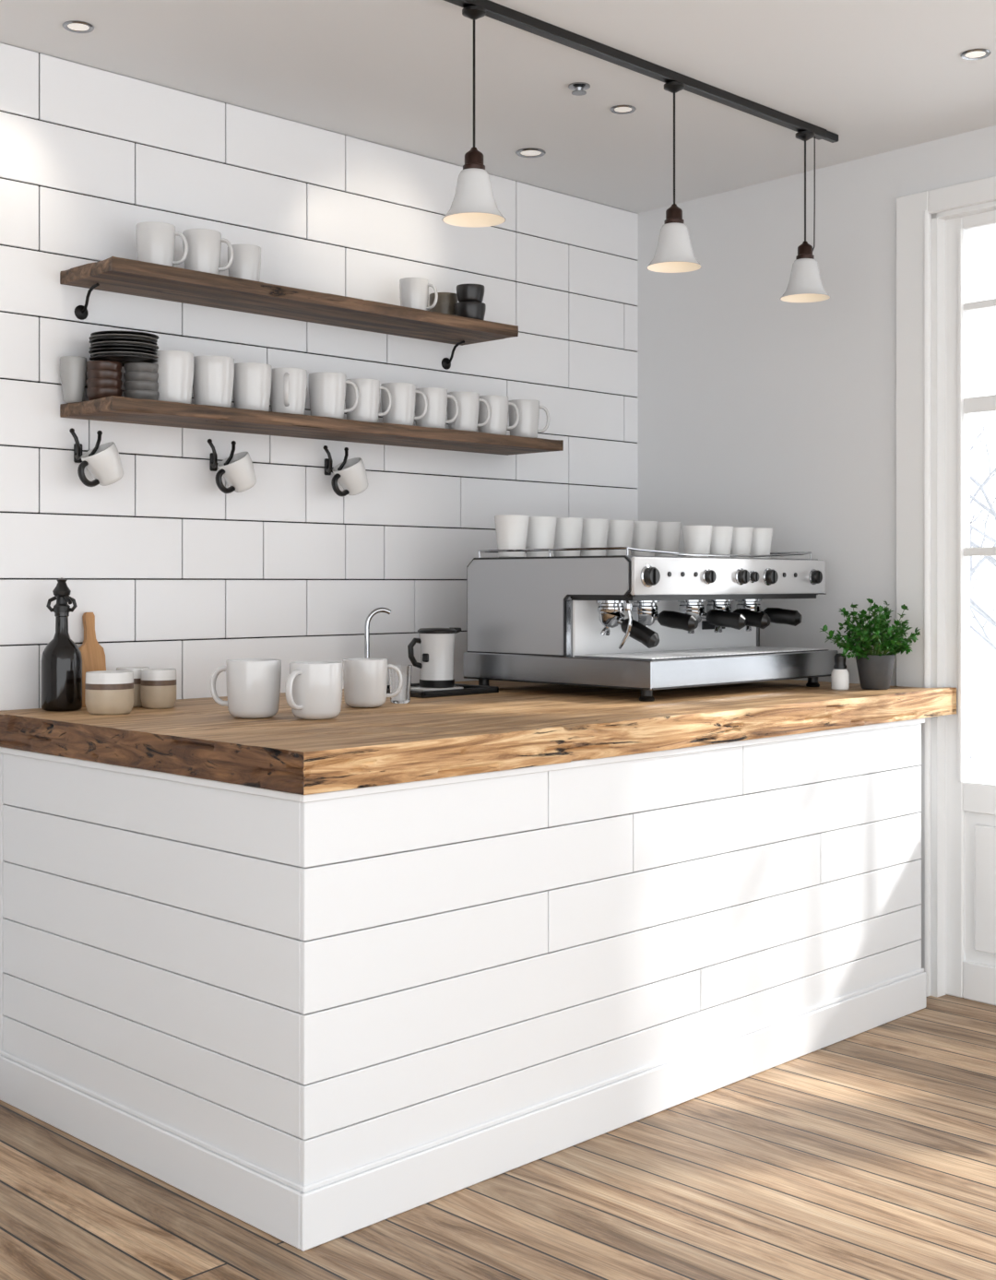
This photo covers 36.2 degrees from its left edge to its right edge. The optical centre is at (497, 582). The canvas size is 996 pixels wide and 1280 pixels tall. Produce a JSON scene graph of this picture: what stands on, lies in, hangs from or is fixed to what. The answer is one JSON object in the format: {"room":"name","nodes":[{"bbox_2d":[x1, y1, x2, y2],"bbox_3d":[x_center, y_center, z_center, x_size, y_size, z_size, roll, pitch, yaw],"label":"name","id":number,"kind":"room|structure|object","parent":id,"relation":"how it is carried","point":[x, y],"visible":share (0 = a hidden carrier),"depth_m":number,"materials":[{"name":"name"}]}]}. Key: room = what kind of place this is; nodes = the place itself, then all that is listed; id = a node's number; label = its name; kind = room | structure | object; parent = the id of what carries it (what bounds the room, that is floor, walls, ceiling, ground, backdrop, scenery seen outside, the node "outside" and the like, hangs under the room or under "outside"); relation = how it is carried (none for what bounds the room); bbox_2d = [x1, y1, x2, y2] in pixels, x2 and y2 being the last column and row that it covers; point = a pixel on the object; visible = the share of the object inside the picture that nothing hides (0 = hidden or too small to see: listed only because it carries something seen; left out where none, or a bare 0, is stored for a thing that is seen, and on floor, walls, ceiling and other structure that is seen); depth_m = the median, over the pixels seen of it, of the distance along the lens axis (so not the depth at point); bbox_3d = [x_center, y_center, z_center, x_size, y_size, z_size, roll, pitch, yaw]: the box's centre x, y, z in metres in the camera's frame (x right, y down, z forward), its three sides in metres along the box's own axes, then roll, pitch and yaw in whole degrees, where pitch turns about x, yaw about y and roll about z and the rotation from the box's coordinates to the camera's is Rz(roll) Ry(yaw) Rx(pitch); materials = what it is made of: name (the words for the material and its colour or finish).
{"room":"cafe","nodes":[
{"label":"cafe","id":0,"kind":"room"},
{"bbox_2d":[0,42,638,711],"bbox_3d":[-1.535,-0.044,3.605,0.100,2.630,5.950,0,0,45],"label":"wall","id":1,"kind":"structure","parent":0,"point":[185,574],"depth_m":4.40,"materials":[{"name":"white tile"}]},
{"bbox_2d":[69,427,102,462],"bbox_3d":[-1.078,-0.356,3.954,0.055,0.085,0.094,0,0,45],"label":"wall hook","id":2,"kind":"object","parent":1,"relation":"attached to","point":[77,447],"visible":0.96,"depth_m":3.95,"materials":[{"name":"black metal"}]},
{"bbox_2d":[77,441,123,486],"bbox_3d":[-1.025,-0.306,3.937,0.104,0.119,0.104,0,0,0],"label":"mug","id":3,"kind":"object","parent":2,"relation":"hanging from","point":[105,466],"visible":1,"depth_m":3.91,"materials":[{"name":"white ceramic"}]},
{"bbox_2d":[74,283,99,319],"bbox_3d":[-1.060,-0.731,3.950,0.086,0.085,0.038,0,0,45],"label":"shelf bracket","id":4,"kind":"object","parent":1,"relation":"attached to","point":[81,313],"visible":1,"depth_m":3.97,"materials":[{"name":"black metal"}]},
{"bbox_2d":[207,438,236,471],"bbox_3d":[-0.781,-0.357,4.253,0.055,0.085,0.094,0,0,45],"label":"wall hook","id":5,"kind":"object","parent":1,"relation":"attached to","point":[213,456],"visible":0.94,"depth_m":4.25,"materials":[{"name":"black metal"}]},
{"bbox_2d":[215,451,256,493],"bbox_3d":[-0.728,-0.307,4.236,0.104,0.119,0.104,0,0,0],"label":"mug","id":6,"kind":"object","parent":5,"relation":"hanging from","point":[239,474],"visible":1,"depth_m":4.21,"materials":[{"name":"white ceramic"}]},
{"bbox_2d":[59,256,518,345],"bbox_3d":[-0.535,-0.790,4.358,0.255,0.034,1.441,0,0,45],"label":"wall shelf","id":7,"kind":"object","parent":1,"relation":"attached to","point":[113,274],"visible":1,"depth_m":4.22,"materials":[{"name":"brown wood"}]},
{"bbox_2d":[135,221,188,266],"bbox_3d":[-0.886,-0.870,3.974,0.122,0.126,0.101,0,0,34],"label":"mug","id":8,"kind":"object","parent":7,"relation":"on","point":[155,240],"visible":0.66,"depth_m":3.94,"materials":[{"name":"white ceramic"}]},
{"bbox_2d":[182,228,233,274],"bbox_3d":[-0.781,-0.870,4.052,0.122,0.126,0.101,0,0,34],"label":"mug","id":9,"kind":"object","parent":7,"relation":"on","point":[204,244],"visible":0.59,"depth_m":4.02,"materials":[{"name":"white ceramic"}]},
{"bbox_2d":[227,243,260,281],"bbox_3d":[-0.704,-0.864,4.185,0.110,0.114,0.091,0,0,41],"label":"mug","id":10,"kind":"object","parent":7,"relation":"on","point":[246,263],"visible":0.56,"depth_m":4.14,"materials":[{"name":"white ceramic"}]},
{"bbox_2d":[399,277,438,310],"bbox_3d":[-0.249,-0.863,4.617,0.091,0.112,0.108,0,0,-40],"label":"mug","id":11,"kind":"object","parent":7,"relation":"on","point":[413,291],"visible":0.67,"depth_m":4.59,"materials":[{"name":"white ceramic"}]},
{"bbox_2d":[429,292,457,315],"bbox_3d":[-0.171,-0.857,4.793,0.090,0.100,0.090,0,0,-15],"label":"mug","id":12,"kind":"object","parent":7,"relation":"on","point":[445,303],"visible":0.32,"depth_m":4.75,"materials":[{"name":"ceramic"}]},
{"bbox_2d":[454,301,485,319],"bbox_3d":[-0.086,-0.837,4.737,0.096,0.060,0.096,0,0,-35],"label":"mug","id":13,"kind":"object","parent":7,"relation":"on","point":[476,310],"visible":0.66,"depth_m":4.70,"materials":[{"name":"black ceramic"}]},
{"bbox_2d":[456,284,484,302],"bbox_3d":[-0.086,-0.895,4.737,0.088,0.055,0.088,0,0,35],"label":"mug","id":14,"kind":"object","parent":13,"relation":"on","point":[465,292],"visible":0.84,"depth_m":4.70,"materials":[{"name":"black ceramic"}]},
{"bbox_2d":[59,395,563,455],"bbox_3d":[-0.461,-0.445,4.433,0.255,0.034,1.651,0,0,45],"label":"wall shelf","id":15,"kind":"object","parent":1,"relation":"attached to","point":[113,408],"visible":1,"depth_m":4.24,"materials":[{"name":"brown wood"}]},
{"bbox_2d":[59,355,86,402],"bbox_3d":[-1.095,-0.521,3.927,0.068,0.118,0.068,0,0,45],"label":"mug","id":16,"kind":"object","parent":15,"relation":"on","point":[73,369],"visible":0.87,"depth_m":3.90,"materials":[{"name":"grey ceramic"}]},
{"bbox_2d":[86,387,122,400],"bbox_3d":[-1.013,-0.480,3.915,0.090,0.036,0.090,0,0,45],"label":"bowl","id":17,"kind":"object","parent":15,"relation":"on","point":[93,393],"visible":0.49,"depth_m":3.88,"materials":[{"name":"brown ceramic"}]},
{"bbox_2d":[86,378,122,389],"bbox_3d":[-1.013,-0.503,3.915,0.090,0.036,0.090,0,0,45],"label":"bowl","id":18,"kind":"object","parent":17,"relation":"on","point":[93,382],"visible":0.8,"depth_m":3.88,"materials":[{"name":"brown ceramic"}]},
{"bbox_2d":[86,368,122,379],"bbox_3d":[-1.013,-0.525,3.915,0.090,0.036,0.090,0,0,45],"label":"bowl","id":19,"kind":"object","parent":18,"relation":"on","point":[100,373],"visible":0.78,"depth_m":3.88,"materials":[{"name":"brown ceramic"}]},
{"bbox_2d":[86,360,122,371],"bbox_3d":[-1.013,-0.548,3.915,0.090,0.036,0.090,0,0,45],"label":"bowl","id":20,"kind":"object","parent":19,"relation":"on","point":[92,364],"visible":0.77,"depth_m":3.88,"materials":[{"name":"brown ceramic"}]},
{"bbox_2d":[123,390,158,400],"bbox_3d":[-0.924,-0.479,3.946,0.090,0.033,0.090,0,0,45],"label":"bowl","id":21,"kind":"object","parent":15,"relation":"on","point":[151,395],"visible":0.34,"depth_m":3.91,"materials":[{"name":"grey ceramic"}]},
{"bbox_2d":[123,380,158,391],"bbox_3d":[-0.924,-0.502,3.946,0.090,0.033,0.090,0,0,45],"label":"bowl","id":22,"kind":"object","parent":21,"relation":"on","point":[128,385],"visible":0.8,"depth_m":3.91,"materials":[{"name":"grey ceramic"}]},
{"bbox_2d":[123,371,158,382],"bbox_3d":[-0.924,-0.526,3.946,0.090,0.033,0.090,0,0,45],"label":"bowl","id":23,"kind":"object","parent":22,"relation":"on","point":[128,375],"visible":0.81,"depth_m":3.91,"materials":[{"name":"grey ceramic"}]},
{"bbox_2d":[123,362,158,373],"bbox_3d":[-0.924,-0.549,3.946,0.090,0.033,0.090,0,0,45],"label":"bowl","id":24,"kind":"object","parent":23,"relation":"on","point":[129,366],"visible":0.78,"depth_m":3.91,"materials":[{"name":"grey ceramic"}]},
{"bbox_2d":[89,355,157,367],"bbox_3d":[-0.967,-0.571,3.933,0.172,0.010,0.172,0,0,45],"label":"plate","id":25,"kind":"object","parent":24,"relation":"on","point":[124,359],"visible":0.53,"depth_m":3.88,"materials":[{"name":"black ceramic"}]},
{"bbox_2d":[90,351,158,358],"bbox_3d":[-0.965,-0.580,3.935,0.172,0.010,0.172,0,0,45],"label":"plate","id":26,"kind":"object","parent":25,"relation":"on","point":[103,352],"visible":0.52,"depth_m":3.87,"materials":[{"name":"black ceramic"}]},
{"bbox_2d":[88,347,156,355],"bbox_3d":[-0.968,-0.589,3.931,0.172,0.010,0.172,0,0,45],"label":"plate","id":27,"kind":"object","parent":26,"relation":"on","point":[101,349],"visible":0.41,"depth_m":3.86,"materials":[{"name":"black ceramic"}]},
{"bbox_2d":[89,343,157,352],"bbox_3d":[-0.967,-0.598,3.932,0.172,0.010,0.172,0,0,45],"label":"plate","id":28,"kind":"object","parent":27,"relation":"on","point":[106,345],"visible":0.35,"depth_m":3.86,"materials":[{"name":"black ceramic"}]},
{"bbox_2d":[90,341,158,349],"bbox_3d":[-0.965,-0.607,3.935,0.172,0.010,0.172,0,0,45],"label":"plate","id":29,"kind":"object","parent":28,"relation":"on","point":[156,347],"visible":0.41,"depth_m":3.87,"materials":[{"name":"black ceramic"}]},
{"bbox_2d":[88,337,157,344],"bbox_3d":[-0.968,-0.616,3.932,0.172,0.010,0.172,0,0,45],"label":"plate","id":30,"kind":"object","parent":29,"relation":"on","point":[99,339],"visible":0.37,"depth_m":3.87,"materials":[{"name":"black ceramic"}]},
{"bbox_2d":[88,333,157,342],"bbox_3d":[-0.968,-0.624,3.932,0.172,0.010,0.172,0,0,45],"label":"plate","id":31,"kind":"object","parent":30,"relation":"on","point":[101,335],"visible":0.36,"depth_m":3.86,"materials":[{"name":"black ceramic"}]},
{"bbox_2d":[90,330,158,339],"bbox_3d":[-0.965,-0.633,3.935,0.172,0.010,0.172,0,0,45],"label":"plate","id":32,"kind":"object","parent":31,"relation":"on","point":[156,337],"visible":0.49,"depth_m":3.87,"materials":[{"name":"black ceramic"}]},
{"bbox_2d":[153,350,194,403],"bbox_3d":[-0.864,-0.532,3.998,0.135,0.140,0.112,0,0,31],"label":"mug","id":33,"kind":"object","parent":15,"relation":"on","point":[175,371],"visible":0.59,"depth_m":3.94,"materials":[{"name":"white ceramic"}]},
{"bbox_2d":[192,355,234,407],"bbox_3d":[-0.764,-0.532,4.094,0.112,0.140,0.135,0,0,4],"label":"mug","id":34,"kind":"object","parent":15,"relation":"on","point":[213,375],"visible":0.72,"depth_m":4.04,"materials":[{"name":"white ceramic"}]},
{"bbox_2d":[232,362,272,411],"bbox_3d":[-0.675,-0.529,4.183,0.108,0.134,0.130,0,0,-1],"label":"mug","id":35,"kind":"object","parent":15,"relation":"on","point":[252,381],"visible":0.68,"depth_m":4.13,"materials":[{"name":"white ceramic"}]},
{"bbox_2d":[270,367,307,414],"bbox_3d":[-0.594,-0.529,4.250,0.107,0.133,0.128,0,0,29],"label":"mug","id":36,"kind":"object","parent":15,"relation":"on","point":[288,394],"visible":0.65,"depth_m":4.21,"materials":[{"name":"white ceramic"}]},
{"bbox_2d":[308,371,358,418],"bbox_3d":[-0.479,-0.529,4.354,0.130,0.134,0.108,0,0,32],"label":"mug","id":37,"kind":"object","parent":15,"relation":"on","point":[326,390],"visible":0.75,"depth_m":4.32,"materials":[{"name":"white ceramic"}]},
{"bbox_2d":[344,378,391,422],"bbox_3d":[-0.388,-0.527,4.447,0.125,0.129,0.103,0,0,34],"label":"mug","id":38,"kind":"object","parent":15,"relation":"on","point":[367,408],"visible":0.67,"depth_m":4.41,"materials":[{"name":"white ceramic"}]},
{"bbox_2d":[380,382,426,425],"bbox_3d":[-0.289,-0.527,4.546,0.126,0.130,0.104,0,0,31],"label":"mug","id":39,"kind":"object","parent":15,"relation":"on","point":[403,395],"visible":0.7,"depth_m":4.51,"materials":[{"name":"white ceramic"}]},
{"bbox_2d":[414,387,458,428],"bbox_3d":[-0.196,-0.526,4.640,0.123,0.127,0.102,0,0,31],"label":"mug","id":40,"kind":"object","parent":15,"relation":"on","point":[435,416],"visible":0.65,"depth_m":4.61,"materials":[{"name":"white ceramic"}]},
{"bbox_2d":[447,391,490,431],"bbox_3d":[-0.100,-0.526,4.737,0.123,0.127,0.102,0,0,31],"label":"mug","id":41,"kind":"object","parent":15,"relation":"on","point":[467,419],"visible":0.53,"depth_m":4.70,"materials":[{"name":"white ceramic"}]},
{"bbox_2d":[477,395,519,435],"bbox_3d":[-0.009,-0.526,4.829,0.123,0.127,0.102,0,0,31],"label":"mug","id":42,"kind":"object","parent":15,"relation":"on","point":[497,423],"visible":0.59,"depth_m":4.79,"materials":[{"name":"white ceramic"}]},
{"bbox_2d":[508,399,549,438],"bbox_3d":[0.093,-0.526,4.931,0.123,0.127,0.102,0,0,31],"label":"mug","id":43,"kind":"object","parent":15,"relation":"on","point":[527,425],"visible":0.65,"depth_m":4.90,"materials":[{"name":"white ceramic"}]},
{"bbox_2d":[322,445,348,475],"bbox_3d":[-0.493,-0.365,4.543,0.055,0.085,0.094,0,0,45],"label":"wall hook","id":44,"kind":"object","parent":1,"relation":"attached to","point":[328,462],"visible":0.98,"depth_m":4.54,"materials":[{"name":"black metal"}]},
{"bbox_2d":[331,457,367,496],"bbox_3d":[-0.440,-0.315,4.526,0.104,0.119,0.104,0,0,0],"label":"mug","id":45,"kind":"object","parent":44,"relation":"hanging from","point":[352,478],"visible":1,"depth_m":4.50,"materials":[{"name":"white ceramic"}]},
{"bbox_2d":[441,340,464,369],"bbox_3d":[-0.138,-0.731,4.879,0.086,0.085,0.038,0,0,45],"label":"shelf bracket","id":46,"kind":"object","parent":1,"relation":"attached to","point":[445,362],"visible":1,"depth_m":4.89,"materials":[{"name":"black metal"}]},
{"bbox_2d":[0,995,995,1279],"bbox_3d":[0.710,1.311,1.480,6.280,0.080,6.100,0,0,45],"label":"floor","id":47,"kind":"structure","parent":0,"point":[870,1155],"depth_m":3.12,"materials":[{"name":"brown wood"}]},
{"bbox_2d":[0,717,926,1251],"bbox_3d":[0.004,0.837,4.169,1.276,0.868,2.344,0,0,45],"label":"counter","id":48,"kind":"object","parent":47,"relation":"on","point":[314,1020],"depth_m":3.37,"materials":[{"name":"white wood"}]},
{"bbox_2d":[0,679,956,794],"bbox_3d":[0.069,0.361,4.230,1.290,0.081,2.533,0,0,45],"label":"countertop","id":49,"kind":"structure","parent":48,"relation":"on","point":[522,725],"depth_m":3.53,"materials":[{"name":"brown wood"}]},
{"bbox_2d":[41,577,82,711],"bbox_3d":[-1.098,0.154,3.832,0.100,0.334,0.100,0,0,0],"label":"bottle","id":50,"kind":"object","parent":49,"relation":"on","point":[61,657],"visible":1,"depth_m":3.80,"materials":[{"name":"black glass"}]},
{"bbox_2d":[79,612,106,707],"bbox_3d":[-1.061,0.199,3.969,0.044,0.245,0.074,0,0,45],"label":"chopping board","id":51,"kind":"object","parent":49,"relation":"on","point":[92,653],"visible":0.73,"depth_m":3.97,"materials":[{"name":"brown wood"}]},
{"bbox_2d":[84,670,133,714],"bbox_3d":[-0.953,0.270,3.736,0.116,0.102,0.116,0,0,45],"label":"pot","id":52,"kind":"object","parent":49,"relation":"on","point":[106,692],"visible":1,"depth_m":3.69,"materials":[{"name":"beige ceramic"}]},
{"bbox_2d":[116,666,149,707],"bbox_3d":[-0.949,0.271,3.954,0.086,0.100,0.086,0,0,45],"label":"pot","id":53,"kind":"object","parent":49,"relation":"on","point":[136,670],"visible":0.4,"depth_m":3.92,"materials":[{"name":"beige ceramic"}]},
{"bbox_2d":[140,668,176,709],"bbox_3d":[-0.871,0.272,3.905,0.090,0.098,0.090,0,0,45],"label":"pot","id":54,"kind":"object","parent":49,"relation":"on","point":[158,686],"visible":1,"depth_m":3.87,"materials":[{"name":"beige ceramic"}]},
{"bbox_2d":[210,658,281,718],"bbox_3d":[-0.593,0.252,3.637,0.158,0.137,0.130,0,0,43],"label":"mug","id":55,"kind":"object","parent":49,"relation":"on","point":[253,684],"visible":1,"depth_m":3.58,"materials":[{"name":"white ceramic"}]},
{"bbox_2d":[284,661,343,720],"bbox_3d":[-0.429,0.254,3.583,0.126,0.133,0.153,0,0,-1],"label":"mug","id":56,"kind":"object","parent":49,"relation":"on","point":[314,689],"visible":1,"depth_m":3.54,"materials":[{"name":"white ceramic"}]},
{"bbox_2d":[342,657,402,707],"bbox_3d":[-0.333,0.259,3.932,0.142,0.123,0.117,0,0,30],"label":"mug","id":57,"kind":"object","parent":49,"relation":"on","point":[364,679],"visible":0.99,"depth_m":3.89,"materials":[{"name":"white ceramic"}]},
{"bbox_2d":[364,607,391,657],"bbox_3d":[-0.371,0.197,4.535,0.067,0.247,0.094,0,0,41],"label":"faucet","id":58,"kind":"object","parent":49,"relation":"on","point":[374,611],"visible":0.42,"depth_m":4.53,"materials":[{"name":"silver metal"}]},
{"bbox_2d":[389,664,412,703],"bbox_3d":[-0.261,0.271,4.064,0.062,0.100,0.062,0,0,45],"label":"drinking glass","id":59,"kind":"object","parent":49,"relation":"on","point":[404,696],"visible":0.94,"depth_m":4.04,"materials":[{"name":"clear glass"}]},
{"bbox_2d":[386,683,498,698],"bbox_3d":[-0.201,0.312,4.436,0.280,0.018,0.300,0,0,45],"label":"serving tray","id":60,"kind":"object","parent":49,"relation":"on","point":[468,689],"visible":0.52,"depth_m":4.34,"materials":[{"name":"black"}]},
{"bbox_2d":[410,685,463,691],"bbox_3d":[-0.186,0.310,4.480,0.172,0.008,0.172,0,0,45],"label":"coaster","id":61,"kind":"object","parent":60,"relation":"on","point":[417,687],"visible":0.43,"depth_m":4.42,"materials":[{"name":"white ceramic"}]},
{"bbox_2d":[407,627,461,687],"bbox_3d":[-0.186,0.219,4.487,0.127,0.174,0.122,0,0,27],"label":"pitcher","id":62,"kind":"object","parent":61,"relation":"on","point":[436,665],"visible":1,"depth_m":4.44,"materials":[{"name":"white"}]},
{"bbox_2d":[463,546,838,701],"bbox_3d":[0.490,0.111,4.667,0.731,0.420,0.960,0,0,45],"label":"espresso machine","id":63,"kind":"object","parent":49,"relation":"on","point":[646,624],"visible":1,"depth_m":4.39,"materials":[{"name":"silver metal"}]},
{"bbox_2d":[494,514,529,557],"bbox_3d":[0.041,-0.138,4.567,0.105,0.126,0.105,0,0,45],"label":"cup","id":64,"kind":"object","parent":63,"relation":"on","point":[511,530],"visible":0.84,"depth_m":4.53,"materials":[{"name":"white ceramic"}]},
{"bbox_2d":[525,516,557,557],"bbox_3d":[0.128,-0.138,4.654,0.105,0.126,0.105,0,0,45],"label":"cup","id":65,"kind":"object","parent":63,"relation":"on","point":[540,529],"visible":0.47,"depth_m":4.61,"materials":[{"name":"white ceramic"}]},
{"bbox_2d":[553,517,583,556],"bbox_3d":[0.214,-0.138,4.741,0.105,0.126,0.105,0,0,45],"label":"cup","id":66,"kind":"object","parent":63,"relation":"on","point":[568,532],"visible":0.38,"depth_m":4.70,"materials":[{"name":"white ceramic"}]},
{"bbox_2d":[580,519,609,556],"bbox_3d":[0.301,-0.138,4.828,0.105,0.126,0.105,0,0,45],"label":"cup","id":67,"kind":"object","parent":63,"relation":"on","point":[595,531],"visible":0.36,"depth_m":4.79,"materials":[{"name":"white ceramic"}]},
{"bbox_2d":[605,520,634,556],"bbox_3d":[0.388,-0.138,4.916,0.105,0.126,0.105,0,0,45],"label":"cup","id":68,"kind":"object","parent":63,"relation":"on","point":[620,534],"visible":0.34,"depth_m":4.87,"materials":[{"name":"white ceramic"}]},
{"bbox_2d":[630,521,658,556],"bbox_3d":[0.474,-0.138,5.003,0.105,0.126,0.105,0,0,45],"label":"cup","id":69,"kind":"object","parent":63,"relation":"on","point":[645,533],"visible":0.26,"depth_m":4.96,"materials":[{"name":"white ceramic"}]},
{"bbox_2d":[463,650,838,690],"bbox_3d":[0.475,0.248,4.655,0.728,0.079,0.917,0,0,45],"label":"drip tray","id":70,"kind":"object","parent":63,"relation":"on","point":[637,669],"depth_m":4.34,"materials":[{"name":"silver metal"}]},
{"bbox_2d":[654,521,681,556],"bbox_3d":[0.561,-0.138,5.090,0.105,0.126,0.105,0,0,45],"label":"cup","id":71,"kind":"object","parent":63,"relation":"on","point":[669,533],"visible":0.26,"depth_m":5.05,"materials":[{"name":"white ceramic"}]},
{"bbox_2d":[681,525,712,557],"bbox_3d":[0.608,-0.124,4.641,0.095,0.098,0.095,0,0,45],"label":"cup","id":72,"kind":"object","parent":63,"relation":"on","point":[696,539],"visible":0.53,"depth_m":4.61,"materials":[{"name":"white ceramic"}]},
{"bbox_2d":[709,526,734,557],"bbox_3d":[0.682,-0.124,4.716,0.095,0.098,0.095,0,0,45],"label":"cup","id":73,"kind":"object","parent":63,"relation":"on","point":[721,540],"visible":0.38,"depth_m":4.68,"materials":[{"name":"white ceramic"}]},
{"bbox_2d":[730,527,753,557],"bbox_3d":[0.757,-0.124,4.791,0.095,0.098,0.095,0,0,45],"label":"cup","id":74,"kind":"object","parent":63,"relation":"on","point":[742,537],"visible":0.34,"depth_m":4.75,"materials":[{"name":"white ceramic"}]},
{"bbox_2d":[749,528,772,557],"bbox_3d":[0.832,-0.124,4.866,0.095,0.098,0.095,0,0,45],"label":"cup","id":75,"kind":"object","parent":63,"relation":"on","point":[762,538],"visible":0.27,"depth_m":4.83,"materials":[{"name":"white ceramic"}]},
{"bbox_2d":[830,652,849,689],"bbox_3d":[1.026,0.266,4.565,0.052,0.110,0.052,0,0,45],"label":"salt shaker","id":76,"kind":"object","parent":49,"relation":"on","point":[839,675],"visible":0.95,"depth_m":4.55,"materials":[{"name":"white ceramic"}]},
{"bbox_2d":[820,598,920,689],"bbox_3d":[1.116,0.184,4.552,0.288,0.274,0.286,0,0,45],"label":"potted plant","id":77,"kind":"object","parent":49,"relation":"on","point":[874,667],"visible":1,"depth_m":4.55,"materials":[{"name":"green plant"}]},
{"bbox_2d":[0,0,995,213],"bbox_3d":[0.710,-1.399,1.480,6.280,0.080,6.100,0,0,45],"label":"ceiling","id":78,"kind":"structure","parent":0,"point":[879,76],"depth_m":4.04,"materials":[{"name":"white paint"}]},
{"bbox_2d":[62,20,94,33],"bbox_3d":[-1.024,-1.356,3.713,0.075,0.005,0.075,0,0,45],"label":"recessed light","id":79,"kind":"object","parent":78,"relation":"in","point":[74,26],"visible":1,"depth_m":3.71,"materials":[{"name":"silver metal"}]},
{"bbox_2d":[515,147,545,157],"bbox_3d":[0.103,-1.356,4.800,0.095,0.007,0.095,0,0,45],"label":"recessed light","id":80,"kind":"object","parent":78,"relation":"in","point":[529,152],"visible":1,"depth_m":4.79,"materials":[{"name":"silver metal"}]},
{"bbox_2d":[568,82,590,95],"bbox_3d":[0.222,-1.348,4.160,0.060,0.022,0.060,0,0,45],"label":"sprinkler head","id":81,"kind":"object","parent":78,"relation":"attached to","point":[578,88],"visible":1,"depth_m":4.15},
{"bbox_2d":[609,105,636,114],"bbox_3d":[0.358,-1.356,4.361,0.075,0.005,0.075,0,0,45],"label":"recessed light","id":82,"kind":"object","parent":78,"relation":"in","point":[618,109],"visible":1,"depth_m":4.36,"materials":[{"name":"silver metal"}]},
{"bbox_2d":[443,0,838,142],"bbox_3d":[0.179,-1.346,3.769,0.030,0.026,2.400,0,0,45],"label":"ceiling track","id":83,"kind":"object","parent":78,"relation":"attached to","point":[496,11],"visible":1,"depth_m":3.93,"materials":[{"name":"black metal"}]},
{"bbox_2d":[442,5,505,227],"bbox_3d":[-0.056,-1.088,3.533,0.148,0.491,0.148,0,0,45],"label":"pendant lamp","id":84,"kind":"object","parent":83,"relation":"hanging from","point":[473,205],"visible":1,"depth_m":3.51,"materials":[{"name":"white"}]},
{"bbox_2d":[462,147,485,169],"bbox_3d":[-0.056,-0.980,3.533,0.052,0.060,0.052,0,0,45],"label":"socket","id":85,"kind":"object","parent":84,"relation":"attached to","point":[473,158],"depth_m":3.51,"materials":[{"name":"brown metal"}]},
{"bbox_2d":[646,81,701,272],"bbox_3d":[0.470,-1.088,4.062,0.148,0.491,0.148,0,0,45],"label":"pendant lamp","id":86,"kind":"object","parent":83,"relation":"hanging from","point":[674,253],"visible":1,"depth_m":4.04,"materials":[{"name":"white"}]},
{"bbox_2d":[663,203,684,224],"bbox_3d":[0.470,-0.980,4.062,0.052,0.060,0.052,0,0,45],"label":"socket","id":87,"kind":"object","parent":86,"relation":"attached to","point":[673,214],"depth_m":4.04,"materials":[{"name":"brown metal"}]},
{"bbox_2d":[780,130,830,302],"bbox_3d":[0.909,-1.088,4.504,0.148,0.491,0.148,0,0,45],"label":"pendant lamp","id":88,"kind":"object","parent":83,"relation":"hanging from","point":[805,285],"visible":1,"depth_m":4.48,"materials":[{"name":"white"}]},
{"bbox_2d":[795,240,814,260],"bbox_3d":[0.909,-0.980,4.504,0.052,0.060,0.052,0,0,45],"label":"socket","id":89,"kind":"object","parent":88,"relation":"attached to","point":[805,250],"depth_m":4.48,"materials":[{"name":"brown metal"}]},
{"bbox_2d":[960,48,990,59],"bbox_3d":[1.226,-1.356,3.906,0.075,0.005,0.075,0,0,45],"label":"recessed light","id":90,"kind":"object","parent":78,"relation":"in","point":[974,53],"visible":1,"depth_m":3.90,"materials":[{"name":"silver metal"}]},
{"bbox_2d":[637,125,995,995],"bbox_3d":[2.432,-0.044,3.569,0.160,2.630,5.620,0,0,-42],"label":"wall","id":91,"kind":"structure","parent":0,"point":[757,408],"depth_m":5.06,"materials":[{"name":"white paint"}]},
{"bbox_2d":[896,176,995,996],"bbox_3d":[1.691,0.034,4.262,0.024,2.475,1.331,0,0,-42],"label":"trim","id":92,"kind":"structure","parent":91,"relation":"attached to","point":[914,211],"depth_m":4.69,"materials":[{"name":"white paint"}]},
{"bbox_2d":[931,201,995,1006],"bbox_3d":[1.760,0.069,4.322,0.160,2.405,1.101,0,0,-42],"label":"door","id":93,"kind":"structure","parent":91,"relation":"in","point":[963,810],"depth_m":4.67,"materials":[{"name":"white paint"}]},
{"label":"outside","id":94,"kind":"structure","parent":0,"visible":0},
{"bbox_2d":[969,638,995,783],"bbox_3d":[15.726,1.621,15.825,60.000,0.100,35.380,0,0,45],"label":"ground","id":95,"kind":"structure","parent":94,"point":[982,657],"depth_m":18.72,"materials":[{"name":"white"}]},
{"bbox_2d":[969,358,995,650],"bbox_3d":[2.789,-0.062,9.799,2.101,3.272,2.550,0,0,45],"label":"tree","id":96,"kind":"object","parent":95,"relation":"on","point":[973,605],"visible":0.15,"depth_m":9.12,"materials":[{"name":"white plant"}]},
{"bbox_2d":[969,316,995,758],"bbox_3d":[4.279,-0.569,13.811,2.993,4.291,2.955,0,0,-11],"label":"tree","id":97,"kind":"object","parent":95,"relation":"on","point":[971,568],"visible":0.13,"depth_m":13.63,"materials":[{"name":"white plant"}]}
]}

